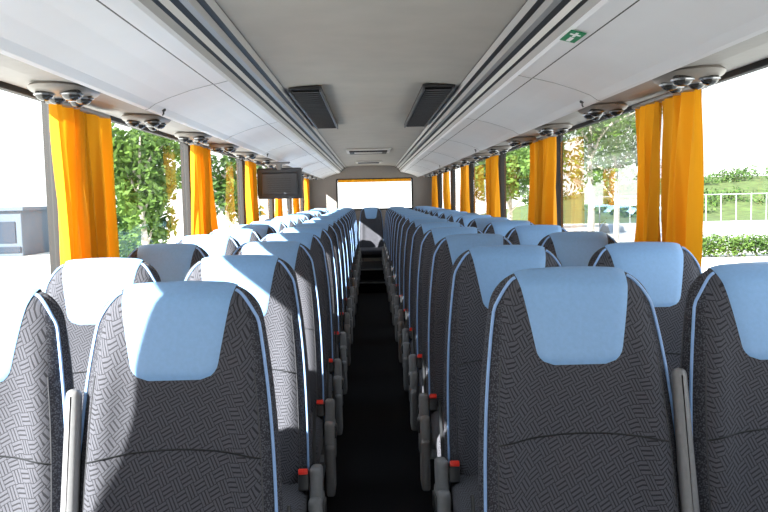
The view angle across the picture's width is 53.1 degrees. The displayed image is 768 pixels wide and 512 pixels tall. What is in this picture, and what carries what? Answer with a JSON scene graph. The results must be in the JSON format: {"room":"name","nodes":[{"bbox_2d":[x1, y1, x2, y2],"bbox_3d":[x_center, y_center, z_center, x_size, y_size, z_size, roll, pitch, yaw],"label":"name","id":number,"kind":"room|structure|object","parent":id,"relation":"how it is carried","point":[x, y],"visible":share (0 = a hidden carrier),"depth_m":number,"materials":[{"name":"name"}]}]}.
{"room":"vehicle interior","nodes":[
{"label":"vehicle interior","id":0,"kind":"room"},
{"bbox_2d":[41,102,303,274],"bbox_3d":[-1.279,-0.081,6.314,0.120,2.250,16.050,-1,4,-1],"label":"wall","id":1,"kind":"structure","parent":0,"point":[43,105],"depth_m":2.94,"materials":[{"name":"grey plastic"}]},
{"bbox_2d":[0,81,59,268],"bbox_3d":[-1.219,-0.052,1.939,0.030,0.940,1.990,-1,4,-1],"label":"window","id":2,"kind":"structure","parent":1,"relation":"in","point":[4,86],"depth_m":2.89,"materials":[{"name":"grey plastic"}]},
{"bbox_2d":[94,110,190,235],"bbox_3d":[-1.259,-0.213,4.053,0.030,0.940,1.990,-1,4,-1],"label":"window","id":3,"kind":"structure","parent":1,"relation":"in","point":[116,120],"depth_m":5.00,"materials":[{"name":"grey plastic"}]},
{"bbox_2d":[0,0,345,178],"bbox_3d":[-0.923,-0.917,6.257,0.738,0.221,16.030,-1,4,-1],"label":"luggage rack","id":4,"kind":"object","parent":1,"relation":"attached to","point":[183,62],"visible":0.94,"depth_m":2.44,"materials":[{"name":"white plastic"}]},
{"bbox_2d":[27,81,100,107],"bbox_3d":[-1.024,-0.523,2.469,0.200,0.070,0.320,-1,4,-1],"label":"console","id":5,"kind":"object","parent":4,"relation":"attached to","point":[55,92],"visible":0.98,"depth_m":2.37,"materials":[{"name":"plastic"}]},
{"bbox_2d":[45,101,91,265],"bbox_3d":[-1.165,-0.142,2.862,0.089,0.836,0.292,-1,4,-1],"label":"curtain","id":6,"kind":"object","parent":4,"relation":"hanging from","point":[67,126],"visible":0.68,"depth_m":2.83,"materials":[{"name":"fabric"}]},
{"bbox_2d":[84,109,119,257],"bbox_3d":[-1.153,-0.163,3.129,0.084,0.836,0.240,-1,4,4],"label":"curtain","id":7,"kind":"object","parent":4,"relation":"hanging from","point":[98,129],"visible":0.68,"depth_m":3.09,"materials":[{"name":"fabric"}]},
{"bbox_2d":[121,113,170,130],"bbox_3d":[-1.041,-0.592,3.366,0.200,0.070,0.320,-1,4,-1],"label":"console","id":8,"kind":"object","parent":4,"relation":"attached to","point":[154,122],"visible":0.92,"depth_m":3.27,"materials":[{"name":"plastic"}]},
{"bbox_2d":[174,131,211,144],"bbox_3d":[-1.058,-0.660,4.263,0.200,0.070,0.320,-1,4,-1],"label":"console","id":9,"kind":"object","parent":4,"relation":"attached to","point":[197,138],"visible":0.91,"depth_m":4.16,"materials":[{"name":"plastic"}]},
{"bbox_2d":[188,142,207,234],"bbox_3d":[-1.190,-0.304,4.975,0.096,0.836,0.290,-1,4,-1],"label":"curtain","id":10,"kind":"object","parent":4,"relation":"hanging from","point":[198,187],"visible":0.67,"depth_m":4.92,"materials":[{"name":"fabric"}]},
{"bbox_2d":[203,146,217,233],"bbox_3d":[-1.192,-0.324,5.243,0.092,0.836,0.237,-1,4,-1],"label":"curtain","id":11,"kind":"object","parent":4,"relation":"hanging from","point":[212,224],"visible":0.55,"depth_m":5.19,"materials":[{"name":"fabric"}]},
{"bbox_2d":[209,143,238,153],"bbox_3d":[-1.074,-0.729,5.160,0.200,0.070,0.320,-1,4,-1],"label":"console","id":12,"kind":"object","parent":4,"relation":"attached to","point":[216,147],"visible":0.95,"depth_m":5.06,"materials":[{"name":"plastic"}]},
{"bbox_2d":[233,151,257,159],"bbox_3d":[-1.091,-0.797,6.058,0.200,0.070,0.320,-1,4,-1],"label":"console","id":13,"kind":"object","parent":4,"relation":"attached to","point":[240,155],"visible":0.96,"depth_m":5.96,"materials":[{"name":"plastic"}]},
{"bbox_2d":[244,159,254,223],"bbox_3d":[-1.240,-0.465,7.088,0.087,0.836,0.292,-2,4,-5],"label":"curtain","id":14,"kind":"object","parent":4,"relation":"hanging from","point":[249,184],"visible":0.69,"depth_m":6.97,"materials":[{"name":"fabric"}]},
{"bbox_2d":[253,162,258,220],"bbox_3d":[-1.242,-0.485,7.356,0.091,0.836,0.237,-1,4,-1],"label":"curtain","id":15,"kind":"object","parent":4,"relation":"hanging from","point":[254,164],"visible":0.3,"depth_m":7.32,"materials":[{"name":"fabric"}]},
{"bbox_2d":[250,158,271,164],"bbox_3d":[-1.108,-0.866,6.955,0.200,0.070,0.320,-1,4,-1],"label":"console","id":16,"kind":"object","parent":4,"relation":"attached to","point":[262,161],"visible":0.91,"depth_m":6.85,"materials":[{"name":"plastic"}]},
{"bbox_2d":[275,199,281,216],"bbox_3d":[-1.267,-0.626,9.201,0.091,0.836,0.292,-1,4,-1],"label":"curtain","id":17,"kind":"object","parent":4,"relation":"hanging from","point":[278,210],"visible":0.26,"depth_m":9.14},
{"bbox_2d":[257,162,302,198],"bbox_3d":[-0.984,-0.712,7.230,0.420,0.346,0.126,-1,4,-1],"label":"monitor","id":18,"kind":"object","parent":4,"relation":"hanging from","point":[278,182],"visible":0.95,"depth_m":7.21,"materials":[{"name":"plastic"}]},
{"bbox_2d":[304,178,308,210],"bbox_3d":[-1.351,-0.949,13.429,0.104,0.836,0.290,-1,4,-1],"label":"curtain","id":19,"kind":"object","parent":4,"relation":"hanging from","point":[306,194],"visible":0.64,"depth_m":13.30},
{"bbox_2d":[211,150,244,224],"bbox_3d":[-1.298,-0.375,6.166,0.030,0.940,1.990,-1,4,-1],"label":"window","id":20,"kind":"structure","parent":1,"relation":"in","point":[222,153],"depth_m":7.12,"materials":[{"name":"grey plastic"}]},
{"bbox_2d":[309,161,431,260],"bbox_3d":[-0.234,-0.721,14.365,2.500,2.250,0.060,-1,4,-1],"label":"wall","id":21,"kind":"structure","parent":0,"point":[322,192],"depth_m":14.28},
{"bbox_2d":[336,177,412,209],"bbox_3d":[-0.173,-1.155,14.310,1.430,0.590,0.045,-1,4,-1],"label":"window","id":22,"kind":"structure","parent":21,"relation":"in","point":[403,177],"depth_m":14.28,"materials":[{"name":"clear glass"}]},
{"bbox_2d":[338,178,410,182],"bbox_3d":[-0.178,-1.401,14.254,1.360,0.050,0.024,-1,4,-1],"label":"curtain valance","id":23,"kind":"object","parent":21,"relation":"attached to","point":[405,179],"visible":1,"depth_m":14.25,"materials":[{"name":"fabric"}]},
{"bbox_2d":[215,0,526,166],"bbox_3d":[-0.105,-1.056,6.262,0.900,0.018,16.050,-1,4,-1],"label":"ceiling","id":24,"kind":"structure","parent":0,"point":[371,60],"depth_m":3.02,"materials":[{"name":"plastic"}]},
{"bbox_2d":[288,86,337,129],"bbox_3d":[-0.426,-0.937,5.011,0.170,0.033,2.150,-1,4,-1],"label":"ceiling air vent","id":25,"kind":"object","parent":24,"relation":"attached to","point":[312,100],"depth_m":4.54,"materials":[{"name":"plastic"}]},
{"bbox_2d":[346,148,390,154],"bbox_3d":[-0.195,-1.290,9.527,0.540,0.042,0.700,-1,4,-1],"label":"roof hatch","id":26,"kind":"object","parent":24,"relation":"attached to","point":[374,150],"visible":1,"depth_m":9.24,"materials":[{"name":"white plastic"}]},
{"bbox_2d":[404,84,455,127],"bbox_3d":[0.263,-0.952,5.023,0.170,0.033,2.150,-1,4,-1],"label":"ceiling air vent","id":27,"kind":"object","parent":24,"relation":"attached to","point":[430,98],"depth_m":4.56,"materials":[{"name":"plastic"}]},
{"bbox_2d":[214,0,527,156],"bbox_3d":[-0.108,-1.220,6.249,2.560,0.050,16.250,-1,4,-1],"label":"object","id":28,"kind":"structure","parent":0,"point":[214,0],"depth_m":3.90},
{"bbox_2d":[323,293,434,511],"bbox_3d":[-0.061,0.964,6.417,2.500,0.100,16.050,-1,4,-1],"label":"floor","id":29,"kind":"structure","parent":0,"point":[378,455],"depth_m":4.57,"materials":[{"name":"carpet"}]},
{"bbox_2d":[359,207,383,260],"bbox_3d":[-0.214,-0.277,13.214,0.449,1.120,0.579,-1,4,-1],"label":"seat","id":30,"kind":"object","parent":29,"relation":"on","point":[371,228],"visible":0.79,"depth_m":13.31,"materials":[{"name":"fabric"}]},
{"bbox_2d":[359,261,386,292],"bbox_3d":[-0.173,0.315,12.151,0.500,0.320,1.815,-1,4,-1],"label":"steps","id":31,"kind":"structure","parent":29,"relation":"on","point":[372,280],"depth_m":11.60,"materials":[{"name":"carpet"}]},
{"bbox_3d":[-0.823,0.773,7.742,0.900,0.110,13.350,-1,4,-1],"label":"platform","id":32,"kind":"object","parent":29,"relation":"on","visible":0},
{"bbox_2d":[0,285,73,511],"bbox_3d":[-0.869,0.642,1.486,0.449,1.120,0.579,-1,4,-1],"label":"seat","id":33,"kind":"object","parent":32,"relation":"on","point":[36,372],"visible":0.77,"depth_m":1.62,"materials":[{"name":"fabric"}]},
{"bbox_2d":[44,258,160,407],"bbox_3d":[-0.883,0.583,2.264,0.449,1.120,0.579,-1,4,-1],"label":"seat","id":34,"kind":"object","parent":32,"relation":"on","point":[81,288],"visible":0.22,"depth_m":2.40,"materials":[{"name":"fabric"}]},
{"bbox_2d":[127,243,208,281],"bbox_3d":[-0.897,0.524,3.041,0.449,1.120,0.579,-1,4,-1],"label":"seat","id":35,"kind":"object","parent":32,"relation":"on","point":[172,261],"visible":0.2,"depth_m":3.19,"materials":[{"name":"fabric"}]},
{"bbox_2d":[60,281,290,511],"bbox_3d":[-0.414,0.632,1.494,0.498,1.120,0.579,-1,4,-1],"label":"seat","id":36,"kind":"object","parent":32,"relation":"on","point":[178,413],"visible":1,"depth_m":1.62,"materials":[{"name":"fabric"}]},
{"bbox_2d":[176,234,240,256],"bbox_3d":[-0.912,0.464,3.819,0.449,1.120,0.579,-1,4,-1],"label":"seat","id":37,"kind":"object","parent":32,"relation":"on","point":[213,244],"visible":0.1,"depth_m":3.98,"materials":[{"name":"fabric"}]},
{"bbox_2d":[210,228,261,244],"bbox_3d":[-0.926,0.405,4.596,0.449,1.120,0.579,-1,4,-1],"label":"seat","id":38,"kind":"object","parent":32,"relation":"on","point":[242,235],"visible":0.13,"depth_m":4.76,"materials":[{"name":"fabric"}]},
{"bbox_2d":[233,224,276,237],"bbox_3d":[-0.941,0.345,5.374,0.449,1.120,0.579,-1,4,-1],"label":"seat","id":39,"kind":"object","parent":32,"relation":"on","point":[263,230],"visible":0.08,"depth_m":5.54,"materials":[{"name":"fabric"}]},
{"bbox_2d":[184,255,326,511],"bbox_3d":[-0.428,0.572,2.271,0.498,1.120,0.579,-1,4,-1],"label":"seat","id":40,"kind":"object","parent":32,"relation":"on","point":[270,279],"visible":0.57,"depth_m":2.40,"materials":[{"name":"fabric"}]},
{"bbox_2d":[250,221,287,232],"bbox_3d":[-0.956,0.286,6.152,0.449,1.120,0.579,-1,4,-1],"label":"seat","id":41,"kind":"object","parent":32,"relation":"on","point":[278,226],"visible":0.11,"depth_m":6.32,"materials":[{"name":"fabric"}]},
{"bbox_2d":[264,218,295,227],"bbox_3d":[-0.970,0.227,6.929,0.449,1.120,0.579,-1,4,-1],"label":"seat","id":42,"kind":"object","parent":32,"relation":"on","point":[289,223],"visible":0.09,"depth_m":7.10,"materials":[{"name":"fabric"}]},
{"bbox_2d":[231,241,337,496],"bbox_3d":[-0.443,0.513,3.049,0.498,1.120,0.579,-1,4,-1],"label":"seat","id":43,"kind":"object","parent":32,"relation":"on","point":[297,255],"visible":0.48,"depth_m":3.17,"materials":[{"name":"fabric"}]},
{"bbox_2d":[260,232,343,464],"bbox_3d":[-0.457,0.454,3.827,0.498,1.120,0.579,-1,4,-1],"label":"seat","id":44,"kind":"object","parent":32,"relation":"on","point":[311,241],"visible":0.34,"depth_m":3.94,"materials":[{"name":"fabric"}]},
{"bbox_2d":[279,227,347,397],"bbox_3d":[-0.472,0.394,4.604,0.498,1.120,0.579,-1,4,-1],"label":"seat","id":45,"kind":"object","parent":32,"relation":"on","point":[342,350],"visible":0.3,"depth_m":4.73,"materials":[{"name":"fabric"}]},
{"bbox_2d":[293,223,350,365],"bbox_3d":[-0.486,0.335,5.382,0.498,1.120,0.579,-1,4,-1],"label":"seat","id":46,"kind":"object","parent":32,"relation":"on","point":[346,327],"visible":0.26,"depth_m":5.51,"materials":[{"name":"fabric"}]},
{"bbox_2d":[303,220,353,343],"bbox_3d":[-0.501,0.276,6.159,0.498,1.120,0.579,-1,4,-1],"label":"seat","id":47,"kind":"object","parent":32,"relation":"on","point":[333,223],"visible":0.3,"depth_m":6.29,"materials":[{"name":"fabric"}]},
{"bbox_2d":[311,217,354,327],"bbox_3d":[-0.515,0.216,6.937,0.498,1.120,0.579,-1,4,-1],"label":"seat","id":48,"kind":"object","parent":32,"relation":"on","point":[340,222],"visible":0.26,"depth_m":7.08,"materials":[{"name":"fabric"}]},
{"bbox_2d":[316,215,356,314],"bbox_3d":[-0.530,0.157,7.715,0.498,1.120,0.579,-1,4,-1],"label":"seat","id":49,"kind":"object","parent":32,"relation":"on","point":[353,280],"visible":0.19,"depth_m":7.86,"materials":[{"name":"fabric"}]},
{"bbox_2d":[321,214,357,303],"bbox_3d":[-0.544,0.098,8.492,0.498,1.120,0.579,-1,4,-1],"label":"seat","id":50,"kind":"object","parent":32,"relation":"on","point":[342,215],"visible":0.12,"depth_m":8.63,"materials":[{"name":"fabric"}]},
{"bbox_2d":[326,212,358,294],"bbox_3d":[-0.558,0.038,9.270,0.498,1.120,0.579,-1,4,-1],"label":"seat","id":51,"kind":"object","parent":32,"relation":"on","point":[345,214],"visible":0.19,"depth_m":9.42,"materials":[{"name":"fabric"}]},
{"bbox_2d":[329,211,359,286],"bbox_3d":[-0.573,-0.021,10.047,0.498,1.120,0.579,-1,4,-1],"label":"seat","id":52,"kind":"object","parent":32,"relation":"on","point":[348,213],"visible":0.16,"depth_m":10.20,"materials":[{"name":"fabric"}]},
{"bbox_2d":[332,210,359,280],"bbox_3d":[-0.588,-0.081,10.825,0.498,1.120,0.579,-1,4,-1],"label":"seat","id":53,"kind":"object","parent":32,"relation":"on","point":[358,256],"visible":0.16,"depth_m":10.97,"materials":[{"name":"fabric"}]},
{"bbox_3d":[0.646,0.739,7.767,0.900,0.110,13.350,-1,4,-1],"label":"platform","id":54,"kind":"object","parent":29,"relation":"on","visible":0},
{"bbox_2d":[382,207,404,273],"bbox_3d":[0.221,-0.171,11.616,0.498,1.120,0.579,-1,4,-1],"label":"seat","id":55,"kind":"object","parent":54,"relation":"on","point":[396,207],"visible":0.18,"depth_m":11.76,"materials":[{"name":"fabric"}]},
{"bbox_2d":[383,208,408,278],"bbox_3d":[0.236,-0.112,10.838,0.498,1.120,0.579,-1,4,-1],"label":"seat","id":56,"kind":"object","parent":54,"relation":"on","point":[391,210],"visible":0.16,"depth_m":10.98,"materials":[{"name":"fabric"}]},
{"bbox_2d":[384,209,411,284],"bbox_3d":[0.250,-0.052,10.060,0.498,1.120,0.579,-1,4,-1],"label":"seat","id":57,"kind":"object","parent":54,"relation":"on","point":[393,211],"visible":0.14,"depth_m":10.20,"materials":[{"name":"fabric"}]},
{"bbox_2d":[386,210,415,292],"bbox_3d":[0.265,0.007,9.283,0.498,1.120,0.579,-1,4,-1],"label":"seat","id":58,"kind":"object","parent":54,"relation":"on","point":[397,211],"visible":0.16,"depth_m":9.42,"materials":[{"name":"fabric"}]},
{"bbox_2d":[387,211,418,301],"bbox_3d":[0.279,0.067,8.505,0.498,1.120,0.579,-1,4,-1],"label":"seat","id":59,"kind":"object","parent":54,"relation":"on","point":[400,212],"visible":0.21,"depth_m":8.64,"materials":[{"name":"fabric"}]},
{"bbox_2d":[389,212,424,312],"bbox_3d":[0.294,0.126,7.728,0.498,1.120,0.579,-1,4,-1],"label":"seat","id":60,"kind":"object","parent":54,"relation":"on","point":[391,278],"visible":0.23,"depth_m":7.86,"materials":[{"name":"fabric"}]},
{"bbox_2d":[391,214,431,325],"bbox_3d":[0.308,0.185,6.950,0.498,1.120,0.579,-1,4,-1],"label":"seat","id":61,"kind":"object","parent":54,"relation":"on","point":[401,220],"visible":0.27,"depth_m":7.08,"materials":[{"name":"fabric"}]},
{"bbox_2d":[393,216,439,341],"bbox_3d":[0.323,0.245,6.172,0.498,1.120,0.579,-1,4,-1],"label":"seat","id":62,"kind":"object","parent":54,"relation":"on","point":[397,303],"visible":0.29,"depth_m":6.30,"materials":[{"name":"fabric"}]},
{"bbox_2d":[397,218,449,362],"bbox_3d":[0.337,0.304,5.395,0.498,1.120,0.579,-1,4,-1],"label":"seat","id":63,"kind":"object","parent":54,"relation":"on","point":[401,325],"visible":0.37,"depth_m":5.52,"materials":[{"name":"fabric"}]},
{"bbox_2d":[401,222,464,407],"bbox_3d":[0.352,0.363,4.617,0.498,1.120,0.579,-1,4,-1],"label":"seat","id":64,"kind":"object","parent":54,"relation":"on","point":[419,231],"visible":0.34,"depth_m":4.74,"materials":[{"name":"fabric"}]},
{"bbox_2d":[407,227,484,458],"bbox_3d":[0.366,0.423,3.840,0.498,1.120,0.579,-1,4,-1],"label":"seat","id":65,"kind":"object","parent":54,"relation":"on","point":[431,237],"visible":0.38,"depth_m":3.95,"materials":[{"name":"fabric"}]},
{"bbox_2d":[447,213,478,221],"bbox_3d":[0.769,0.175,6.958,0.449,1.120,0.579,-1,4,-1],"label":"seat","id":66,"kind":"object","parent":54,"relation":"on","point":[453,217],"visible":0.08,"depth_m":7.13,"materials":[{"name":"fabric"}]},
{"bbox_2d":[417,233,513,490],"bbox_3d":[0.381,0.482,3.062,0.498,1.120,0.579,-1,4,-1],"label":"seat","id":67,"kind":"object","parent":54,"relation":"on","point":[448,249],"visible":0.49,"depth_m":3.17,"materials":[{"name":"fabric"}]},
{"bbox_2d":[456,215,491,226],"bbox_3d":[0.784,0.234,6.180,0.449,1.120,0.579,-1,4,-1],"label":"seat","id":68,"kind":"object","parent":54,"relation":"on","point":[464,220],"visible":0.09,"depth_m":6.35,"materials":[{"name":"fabric"}]},
{"bbox_2d":[467,217,509,231],"bbox_3d":[0.798,0.293,5.402,0.449,1.120,0.579,-1,4,-1],"label":"seat","id":69,"kind":"object","parent":54,"relation":"on","point":[479,223],"visible":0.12,"depth_m":5.57,"materials":[{"name":"fabric"}]},
{"bbox_2d":[432,245,561,511],"bbox_3d":[0.395,0.541,2.284,0.498,1.120,0.579,-1,4,-1],"label":"seat","id":70,"kind":"object","parent":54,"relation":"on","point":[475,274],"visible":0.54,"depth_m":2.40,"materials":[{"name":"fabric"}]},
{"bbox_2d":[483,220,533,236],"bbox_3d":[0.812,0.353,4.625,0.449,1.120,0.579,-1,4,-1],"label":"seat","id":71,"kind":"object","parent":54,"relation":"on","point":[496,227],"visible":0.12,"depth_m":4.79,"materials":[{"name":"fabric"}]},
{"bbox_2d":[505,225,567,244],"bbox_3d":[0.827,0.412,3.847,0.449,1.120,0.579,-1,4,-1],"label":"seat","id":72,"kind":"object","parent":54,"relation":"on","point":[525,234],"visible":0.13,"depth_m":4.00,"materials":[{"name":"fabric"}]},
{"bbox_2d":[538,231,616,266],"bbox_3d":[0.842,0.471,3.070,0.449,1.120,0.579,-1,4,-1],"label":"seat","id":73,"kind":"object","parent":54,"relation":"on","point":[572,248],"visible":0.18,"depth_m":3.22,"materials":[{"name":"fabric"}]},
{"bbox_2d":[470,266,699,511],"bbox_3d":[0.410,0.601,1.507,0.498,1.120,0.579,-1,4,-1],"label":"seat","id":74,"kind":"object","parent":54,"relation":"on","point":[579,411],"visible":1,"depth_m":1.63,"materials":[{"name":"fabric"}]},
{"bbox_2d":[588,242,701,390],"bbox_3d":[0.856,0.531,2.292,0.449,1.120,0.579,-1,4,-1],"label":"seat","id":75,"kind":"object","parent":54,"relation":"on","point":[667,271],"visible":0.25,"depth_m":2.43,"materials":[{"name":"fabric"}]},
{"bbox_2d":[680,262,767,511],"bbox_3d":[0.871,0.590,1.514,0.449,1.120,0.579,-1,4,-1],"label":"seat","id":76,"kind":"object","parent":54,"relation":"on","point":[724,348],"visible":0.89,"depth_m":1.64,"materials":[{"name":"fabric"}]},
{"bbox_2d":[438,86,701,227],"bbox_3d":[1.110,-0.136,6.355,0.120,2.250,16.050,-1,4,-1],"label":"wall","id":77,"kind":"structure","parent":0,"point":[560,136],"depth_m":7.18,"materials":[{"name":"black plastic"}]},
{"bbox_2d":[470,159,485,212],"bbox_3d":[1.081,-0.592,8.321,0.030,0.940,1.990,-1,4,-1],"label":"window","id":78,"kind":"structure","parent":77,"relation":"in","point":[471,165],"depth_m":9.27,"materials":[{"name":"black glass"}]},
{"bbox_2d":[500,136,543,216],"bbox_3d":[1.121,-0.431,6.207,0.030,0.940,1.990,-1,4,-1],"label":"window","id":79,"kind":"structure","parent":77,"relation":"in","point":[521,146],"depth_m":7.16,"materials":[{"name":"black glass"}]},
{"bbox_2d":[395,0,767,176],"bbox_3d":[0.718,-0.955,6.285,0.738,0.221,16.030,-1,4,-1],"label":"luggage rack","id":80,"kind":"object","parent":77,"relation":"attached to","point":[529,78],"visible":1,"depth_m":2.52,"materials":[{"name":"white plastic"}]},
{"bbox_2d":[434,175,437,206],"bbox_3d":[0.913,-0.999,13.431,0.088,0.836,0.362,-1,4,-1],"label":"curtain","id":81,"kind":"object","parent":80,"relation":"hanging from","point":[435,177],"visible":0.61,"depth_m":13.33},
{"bbox_2d":[443,172,445,208],"bbox_3d":[0.945,-0.861,11.636,0.088,0.836,0.267,-2,4,-4],"label":"curtain","id":82,"kind":"object","parent":80,"relation":"hanging from","point":[444,173],"visible":0.38,"depth_m":11.58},
{"bbox_2d":[446,170,450,208],"bbox_3d":[0.954,-0.837,11.319,0.088,0.836,0.360,-1,4,-1],"label":"curtain","id":83,"kind":"object","parent":80,"relation":"hanging from","point":[448,202],"visible":0.59,"depth_m":11.19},
{"bbox_2d":[460,167,462,210],"bbox_3d":[0.983,-0.700,9.522,0.084,0.836,0.265,-1,4,-1],"label":"curtain","id":84,"kind":"object","parent":80,"relation":"hanging from","point":[461,168],"visible":0.29,"depth_m":9.54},
{"bbox_2d":[461,164,469,212],"bbox_3d":[0.984,-0.676,9.205,0.101,0.836,0.362,-2,4,-5],"label":"curtain","id":85,"kind":"object","parent":80,"relation":"hanging from","point":[465,179],"visible":0.66,"depth_m":9.09,"materials":[{"name":"fabric"}]},
{"bbox_2d":[471,152,492,159],"bbox_3d":[0.883,-0.907,6.929,0.200,0.070,0.320,-1,4,-1],"label":"console","id":86,"kind":"object","parent":80,"relation":"attached to","point":[486,155],"visible":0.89,"depth_m":6.83,"materials":[{"name":"plastic"}]},
{"bbox_2d":[486,158,489,214],"bbox_3d":[1.013,-0.538,7.408,0.094,0.836,0.265,-1,4,-1],"label":"curtain","id":87,"kind":"object","parent":80,"relation":"hanging from","point":[487,160],"visible":0.33,"depth_m":7.40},
{"bbox_2d":[489,154,500,216],"bbox_3d":[1.015,-0.514,7.091,0.089,0.836,0.360,-1,4,-1],"label":"curtain","id":88,"kind":"object","parent":80,"relation":"hanging from","point":[494,193],"visible":0.57,"depth_m":6.98,"materials":[{"name":"fabric"}]},
{"bbox_2d":[486,145,511,153],"bbox_3d":[0.899,-0.839,6.031,0.200,0.070,0.320,-1,4,-1],"label":"console","id":89,"kind":"object","parent":80,"relation":"attached to","point":[494,149],"visible":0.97,"depth_m":5.93,"materials":[{"name":"plastic"}]},
{"bbox_2d":[506,136,536,146],"bbox_3d":[0.916,-0.770,5.134,0.200,0.070,0.320,-1,4,-1],"label":"console","id":90,"kind":"object","parent":80,"relation":"attached to","point":[527,140],"visible":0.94,"depth_m":5.03,"materials":[{"name":"plastic"}]},
{"bbox_2d":[528,139,538,224],"bbox_3d":[1.049,-0.377,5.295,0.095,0.836,0.265,-1,4,-1],"label":"curtain","id":91,"kind":"object","parent":80,"relation":"hanging from","point":[534,166],"visible":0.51,"depth_m":5.34,"materials":[{"name":"fabric"}]},
{"bbox_2d":[537,134,557,224],"bbox_3d":[1.060,-0.353,4.979,0.094,0.836,0.363,-1,4,2],"label":"curtain","id":92,"kind":"object","parent":80,"relation":"hanging from","point":[547,149],"visible":0.68,"depth_m":4.88,"materials":[{"name":"fabric"}]},
{"bbox_2d":[535,123,572,136],"bbox_3d":[0.933,-0.702,4.237,0.200,0.070,0.320,-1,4,-1],"label":"console","id":93,"kind":"object","parent":80,"relation":"attached to","point":[548,130],"visible":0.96,"depth_m":4.14,"materials":[{"name":"plastic"}]},
{"bbox_2d":[560,30,586,42],"bbox_3d":[0.545,-0.634,2.219,0.044,0.013,0.130,-1,4,-1],"label":"sign","id":94,"kind":"object","parent":80,"relation":"attached to","point":[572,36],"visible":1,"depth_m":2.21,"materials":[{"name":"plastic"}]},
{"bbox_2d":[578,102,627,120],"bbox_3d":[0.950,-0.633,3.340,0.200,0.070,0.320,-1,4,-1],"label":"console","id":95,"kind":"object","parent":80,"relation":"attached to","point":[594,112],"visible":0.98,"depth_m":3.24,"materials":[{"name":"plastic"}]},
{"bbox_2d":[632,98,661,241],"bbox_3d":[1.092,-0.216,3.182,0.092,0.836,0.266,-1,4,-1],"label":"curtain","id":96,"kind":"object","parent":80,"relation":"hanging from","point":[648,114],"visible":0.65,"depth_m":3.13,"materials":[{"name":"fabric"}]},
{"bbox_2d":[655,85,707,268],"bbox_3d":[1.096,-0.192,2.865,0.089,0.836,0.362,-1,4,-1],"label":"curtain","id":97,"kind":"object","parent":80,"relation":"hanging from","point":[682,165],"visible":0.55,"depth_m":2.80,"materials":[{"name":"fabric"}]},
{"bbox_2d":[652,65,725,93],"bbox_3d":[0.966,-0.565,2.442,0.200,0.070,0.320,-1,4,-1],"label":"console","id":98,"kind":"object","parent":80,"relation":"attached to","point":[695,77],"visible":0.94,"depth_m":2.35,"materials":[{"name":"plastic"}]},
{"bbox_2d":[556,92,669,225],"bbox_3d":[1.160,-0.269,4.094,0.030,0.940,1.990,-1,4,-1],"label":"window","id":99,"kind":"structure","parent":77,"relation":"in","point":[629,109],"depth_m":4.78,"materials":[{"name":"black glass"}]},
{"bbox_2d":[708,58,767,86],"bbox_3d":[1.200,-0.108,1.980,0.030,0.940,1.990,-1,4,-1],"label":"window","id":100,"kind":"structure","parent":77,"relation":"in","point":[761,64],"depth_m":2.49,"materials":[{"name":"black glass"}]},
{"label":"outside","id":101,"kind":"structure","parent":0,"visible":0},
{"bbox_2d":[0,202,767,291],"bbox_3d":[-1.335,-3.066,74.972,300.000,0.001,350.000,-1,4,-1],"label":"pavement","id":102,"kind":"structure","parent":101,"point":[33,270],"depth_m":37.05,"materials":[{"name":"concrete"}]},
{"bbox_2d":[0,206,48,256],"bbox_3d":[-26.776,-1.372,43.532,16.400,2.540,8.400,-1,4,-1],"label":"building","id":103,"kind":"structure","parent":102,"relation":"on","point":[23,230],"depth_m":39.84,"materials":[{"name":"grey concrete"}]},
{"bbox_2d":[114,131,175,252],"bbox_3d":[-8.290,-1.707,25.692,2.554,5.145,3.117,-1,4,-1],"label":"tree","id":104,"kind":"object","parent":102,"relation":"on","point":[120,225],"visible":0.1,"depth_m":25.05,"materials":[{"name":"green plant"}]},
{"bbox_2d":[111,122,179,257],"bbox_3d":[-6.525,-1.230,20.494,1.951,4.911,2.533,1,5,24],"label":"tree","id":105,"kind":"object","parent":102,"relation":"on","point":[142,208],"visible":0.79,"depth_m":20.27,"materials":[{"name":"green plant"}]},
{"bbox_2d":[168,153,266,228],"bbox_3d":[-9.075,-3.306,43.309,5.608,5.672,5.339,-1,4,-1],"label":"tree","id":106,"kind":"object","parent":102,"relation":"on","point":[224,183],"visible":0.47,"depth_m":42.21,"materials":[{"name":"green plant"}]},
{"bbox_2d":[475,146,529,219],"bbox_3d":[7.094,-4.008,44.197,4.996,6.232,4.969,-2,5,-14],"label":"tree","id":107,"kind":"object","parent":102,"relation":"on","point":[514,184],"visible":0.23,"depth_m":43.36,"materials":[{"name":"green plant"}]},
{"bbox_2d":[506,112,662,230],"bbox_3d":[8.920,-4.006,33.702,6.680,7.754,6.125,-4,5,-33],"label":"tree","id":108,"kind":"object","parent":102,"relation":"on","point":[599,133],"visible":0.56,"depth_m":33.73,"materials":[{"name":"green plant"}]},
{"bbox_2d":[570,111,660,241],"bbox_3d":[12.665,-4.458,41.195,5.339,7.345,5.847,-1,4,-1],"label":"tree","id":109,"kind":"object","parent":102,"relation":"on","point":[616,230],"visible":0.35,"depth_m":41.11,"materials":[{"name":"green plant"}]},
{"bbox_2d":[479,165,767,223],"bbox_3d":[60.440,-7.939,83.124,96.000,6.362,40.702,-1,4,-1],"label":"grass bank","id":110,"kind":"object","parent":102,"relation":"on","point":[575,207],"visible":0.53,"depth_m":79.81,"materials":[{"name":"green plant"}]},
{"bbox_2d":[599,193,767,232],"bbox_3d":[37.088,-3.238,50.598,46.070,2.400,0.150,-1,4,-1],"label":"fence","id":111,"kind":"object","parent":102,"relation":"on","point":[751,224],"visible":0.62,"depth_m":50.32,"materials":[{"name":"metal"}]},
{"bbox_2d":[702,233,767,256],"bbox_3d":[16.598,-0.483,30.381,9.172,1.013,1.117,-1,4,-1],"label":"hedge","id":112,"kind":"object","parent":102,"relation":"on","point":[761,243],"visible":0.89,"depth_m":30.16,"materials":[{"name":"green plant"}]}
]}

